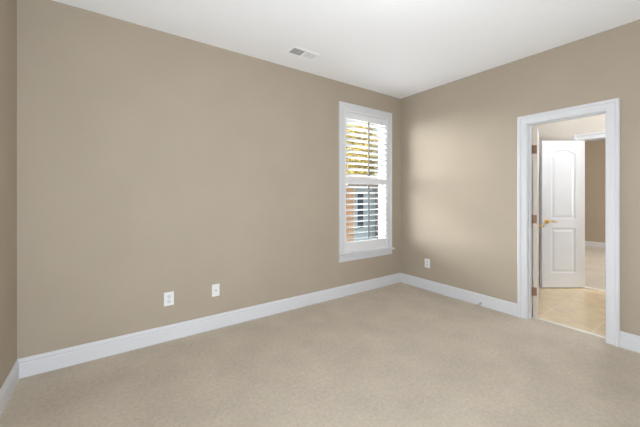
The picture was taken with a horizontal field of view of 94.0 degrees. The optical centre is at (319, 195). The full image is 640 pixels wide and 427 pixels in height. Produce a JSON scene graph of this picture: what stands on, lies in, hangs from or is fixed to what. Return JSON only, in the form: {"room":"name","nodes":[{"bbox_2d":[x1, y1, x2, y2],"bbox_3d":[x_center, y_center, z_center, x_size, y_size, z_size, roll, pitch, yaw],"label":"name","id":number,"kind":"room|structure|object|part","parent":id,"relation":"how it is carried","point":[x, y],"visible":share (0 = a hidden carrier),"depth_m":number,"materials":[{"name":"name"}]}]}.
{"room":"empty bedroom","nodes":[
{"label":"empty bedroom","id":0,"kind":"room"},
{"bbox_2d":[0,0,16,387],"bbox_3d":[-0.902,-0.079,0.252,0.120,2.740,4.460,0,0,-35],"label":"wall","id":1,"kind":"structure","parent":0,"point":[8,8],"depth_m":1.93,"materials":[{"name":"beige paint"}]},
{"bbox_2d":[0,359,18,416],"bbox_3d":[-0.893,1.223,0.356,0.015,0.136,4.300,0,0,-35],"label":"baseboard","id":2,"kind":"structure","parent":1,"relation":"attached to","point":[6,390],"depth_m":1.90,"materials":[{"name":"white wood"}]},
{"bbox_2d":[17,0,400,358],"bbox_3d":[-0.517,-0.079,3.352,4.327,2.740,0.160,0,0,-35],"label":"wall","id":3,"kind":"structure","parent":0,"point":[152,163],"depth_m":2.64,"materials":[{"name":"beige paint"}]},
{"bbox_2d":[164,291,173,305],"bbox_3d":[-1.347,0.922,2.661,0.080,0.120,0.010,0,0,-35],"label":"power outlet","id":4,"kind":"object","parent":3,"relation":"attached to","point":[168,296],"visible":1,"depth_m":2.66,"materials":[{"name":"white plastic"}]},
{"bbox_2d":[18,273,400,378],"bbox_3d":[-0.463,1.223,3.283,4.097,0.136,0.015,0,0,-35],"label":"baseboard","id":5,"kind":"structure","parent":3,"relation":"attached to","point":[57,359],"depth_m":2.69,"materials":[{"name":"white wood"}]},
{"bbox_2d":[212,284,219,296],"bbox_3d":[-1.009,0.920,2.894,0.072,0.116,0.020,0,0,-35],"label":"outlet","id":6,"kind":"object","parent":3,"relation":"attached to","point":[216,287],"visible":1,"depth_m":2.90,"materials":[{"name":"white plastic"}]},
{"bbox_2d":[337,101,394,262],"bbox_3d":[0.605,-0.172,4.116,1.038,2.045,0.208,0,0,-35],"label":"window","id":7,"kind":"structure","parent":3,"relation":"attached to","point":[342,257],"depth_m":4.07,"materials":[{"name":"white wood"}]},
{"bbox_3d":[0.646,0.767,4.059,1.038,0.022,0.068,0,0,-35],"label":"sill","id":8,"kind":"part","parent":7,"relation":"part of","materials":[{"name":"white wood"}]},
{"bbox_2d":[344,109,387,253],"bbox_3d":[0.635,-0.176,4.074,0.808,1.865,0.096,0,0,-35],"label":"plantation shutter","id":9,"kind":"object","parent":7,"relation":"in","point":[381,243],"visible":0.93,"depth_m":4.05,"materials":[{"name":"white paint"}]},
{"bbox_3d":[0.631,-1.042,4.080,0.735,0.083,0.027,0,0,-35],"label":"rail","id":10,"kind":"part","parent":9,"relation":"part of","materials":[{"name":"white paint"}]},
{"bbox_3d":[0.631,-0.193,4.080,0.735,0.082,0.027,0,0,-35],"label":"rail","id":11,"kind":"part","parent":9,"relation":"part of","materials":[{"name":"white paint"}]},
{"bbox_3d":[0.631,0.671,4.080,0.735,0.120,0.027,0,0,-35],"label":"rail","id":12,"kind":"part","parent":9,"relation":"part of","materials":[{"name":"white paint"}]},
{"bbox_3d":[0.660,-0.628,4.039,0.015,0.733,0.010,0,0,-35],"label":"tilt rod","id":13,"kind":"part","parent":9,"relation":"part of","materials":[{"name":"white wood"}]},
{"bbox_3d":[0.660,0.219,4.039,0.015,0.729,0.010,0,0,-35],"label":"tilt rod","id":14,"kind":"part","parent":9,"relation":"part of","materials":[{"name":"white wood"}]},
{"bbox_3d":[0.568,-0.641,4.168,0.808,0.936,0.030,0,0,-35],"label":"sash","id":15,"kind":"part","parent":7,"relation":"part of","materials":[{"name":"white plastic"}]},
{"bbox_3d":[0.591,-0.176,4.135,0.844,1.901,0.160,0,0,-35],"label":"frame","id":16,"kind":"part","parent":7,"relation":"part of","materials":[{"name":"white wood"}]},
{"bbox_3d":[0.586,0.272,4.144,0.808,0.969,0.030,0,0,-35],"label":"sash","id":17,"kind":"part","parent":7,"relation":"part of","materials":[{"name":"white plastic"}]},
{"bbox_2d":[0,246,639,426],"bbox_3d":[3.396,1.351,3.325,10.687,0.120,5.600,0,0,-35],"label":"floor","id":18,"kind":"structure","parent":0,"point":[400,354],"depth_m":2.17,"materials":[{"name":"beige carpet"}]},
{"bbox_2d":[532,316,604,337],"bbox_3d":[2.436,1.298,2.938,0.042,0.026,0.599,0,0,-35],"label":"threshold","id":19,"kind":"object","parent":18,"relation":"on","point":[588,332],"visible":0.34,"depth_m":2.91,"materials":[{"name":"wood"}]},
{"bbox_2d":[582,286,604,291],"bbox_3d":[3.900,1.299,3.977,0.120,0.024,0.612,0,0,-35],"label":"threshold","id":20,"kind":"object","parent":18,"relation":"on","point":[585,287],"visible":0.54,"depth_m":4.13,"materials":[{"name":"wood"}]},
{"bbox_2d":[53,0,639,98],"bbox_3d":[0.770,-1.509,1.531,4.327,0.120,4.620,0,0,-35],"label":"ceiling","id":21,"kind":"structure","parent":0,"point":[399,49],"depth_m":2.57,"materials":[{"name":"white paint"}]},
{"bbox_2d":[285,45,320,60],"bbox_3d":[-0.170,-1.446,3.045,0.342,0.010,0.178,0,0,-35],"label":"ceiling vent","id":22,"kind":"object","parent":21,"relation":"in","point":[293,50],"visible":1,"depth_m":3.03,"materials":[{"name":"white metal"}]},
{"bbox_2d":[401,20,639,335],"bbox_3d":[2.538,-0.079,2.682,0.110,2.740,4.460,0,0,-35],"label":"wall","id":23,"kind":"structure","parent":0,"point":[459,137],"depth_m":3.39,"materials":[{"name":"beige paint"}]},
{"bbox_2d":[425,258,429,267],"bbox_3d":[1.468,0.929,4.092,0.010,0.120,0.080,0,0,-35],"label":"power outlet","id":24,"kind":"object","parent":23,"relation":"attached to","point":[427,261],"visible":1,"depth_m":4.08,"materials":[{"name":"white plastic"}]},
{"bbox_2d":[401,273,516,316],"bbox_3d":[1.656,1.223,3.822,0.015,0.136,1.580,0,0,-35],"label":"baseboard","id":25,"kind":"structure","parent":23,"relation":"attached to","point":[504,306],"depth_m":3.66,"materials":[{"name":"white wood"}]},
{"bbox_2d":[532,126,544,315],"bbox_3d":[2.454,0.274,3.386,0.155,2.015,0.628,0,0,38],"label":"door","id":26,"kind":"structure","parent":23,"relation":"in","point":[536,225],"depth_m":3.17,"materials":[{"name":"white paint"}]},
{"bbox_3d":[2.466,0.274,3.401,0.035,2.015,0.589,0,0,38],"label":"panel","id":27,"kind":"part","parent":26,"relation":"part of","materials":[{"name":"white paint"}]},
{"bbox_2d":[517,98,619,346],"bbox_3d":[2.384,0.229,2.901,0.152,2.125,0.780,0,0,-35],"label":"door frame","id":28,"kind":"structure","parent":23,"relation":"attached to","point":[610,108],"depth_m":2.67,"materials":[{"name":"white wood"}]},
{"bbox_2d":[620,331,639,352],"bbox_3d":[3.117,1.223,1.754,0.015,0.136,1.956,0,0,-35],"label":"baseboard","id":29,"kind":"structure","parent":23,"relation":"attached to","point":[629,341],"depth_m":2.49,"materials":[{"name":"white wood"}]},
{"bbox_2d":[532,114,604,269],"bbox_3d":[4.059,-0.079,3.794,0.110,2.740,5.600,0,0,-35],"label":"wall","id":30,"kind":"structure","parent":0,"point":[565,130],"depth_m":4.37,"materials":[{"name":"beige paint"}]},
{"bbox_2d":[540,141,584,287],"bbox_3d":[3.408,0.259,4.176,0.630,2.045,0.155,0,0,0],"label":"door","id":31,"kind":"structure","parent":30,"relation":"in","point":[562,163],"depth_m":4.16,"materials":[{"name":"white paint"}]},
{"bbox_2d":[574,131,604,141],"bbox_3d":[3.920,0.214,3.991,0.152,2.155,0.793,0,0,-35],"label":"door frame","id":32,"kind":"structure","parent":30,"relation":"attached to","point":[594,136],"depth_m":4.13,"materials":[{"name":"white wood"}]},
{"bbox_2d":[585,140,604,242],"bbox_3d":[7.710,-0.079,6.375,0.120,2.740,5.600,0,0,-35],"label":"wall","id":33,"kind":"structure","parent":0,"point":[594,150],"depth_m":7.45,"materials":[{"name":"beige paint"}]},
{"bbox_2d":[585,241,604,247],"bbox_3d":[7.655,1.223,6.336,0.015,0.136,5.600,0,0,-35],"label":"baseboard","id":34,"kind":"structure","parent":33,"relation":"attached to","point":[587,243],"depth_m":7.44,"materials":[{"name":"white wood"}]},
{"label":"outside","id":35,"kind":"structure","parent":0,"visible":0},
{"bbox_3d":[-8.344,2.351,22.317,55.000,0.120,39.830,0,0,-35],"label":"ground","id":36,"kind":"structure","parent":35,"visible":0},
{"bbox_2d":[346,176,378,241],"bbox_3d":[3.201,0.616,16.290,9.900,3.350,6.400,0,0,-35],"label":"neighbor house","id":37,"kind":"structure","parent":36,"relation":"on","point":[348,195],"depth_m":12.14,"materials":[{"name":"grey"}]},
{"bbox_3d":[1.617,0.591,12.085,0.340,1.460,0.020,0,0,-35],"label":"pane","id":38,"kind":"part","parent":37,"relation":"part of","materials":[{"name":"blue glass"}]},
{"bbox_3d":[2.415,0.941,12.343,0.180,2.700,0.160,0,0,-35],"label":"porch post","id":39,"kind":"part","parent":37,"relation":"part of","materials":[{"name":"white"}]},
{"bbox_2d":[346,122,378,174],"bbox_3d":[3.122,-1.797,22.338,4.720,8.180,5.133,0,0,-35],"label":"leafy tree","id":40,"kind":"object","parent":36,"relation":"on","point":[348,124],"visible":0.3,"depth_m":21.33,"materials":[{"name":"yellow plant"}]}
]}

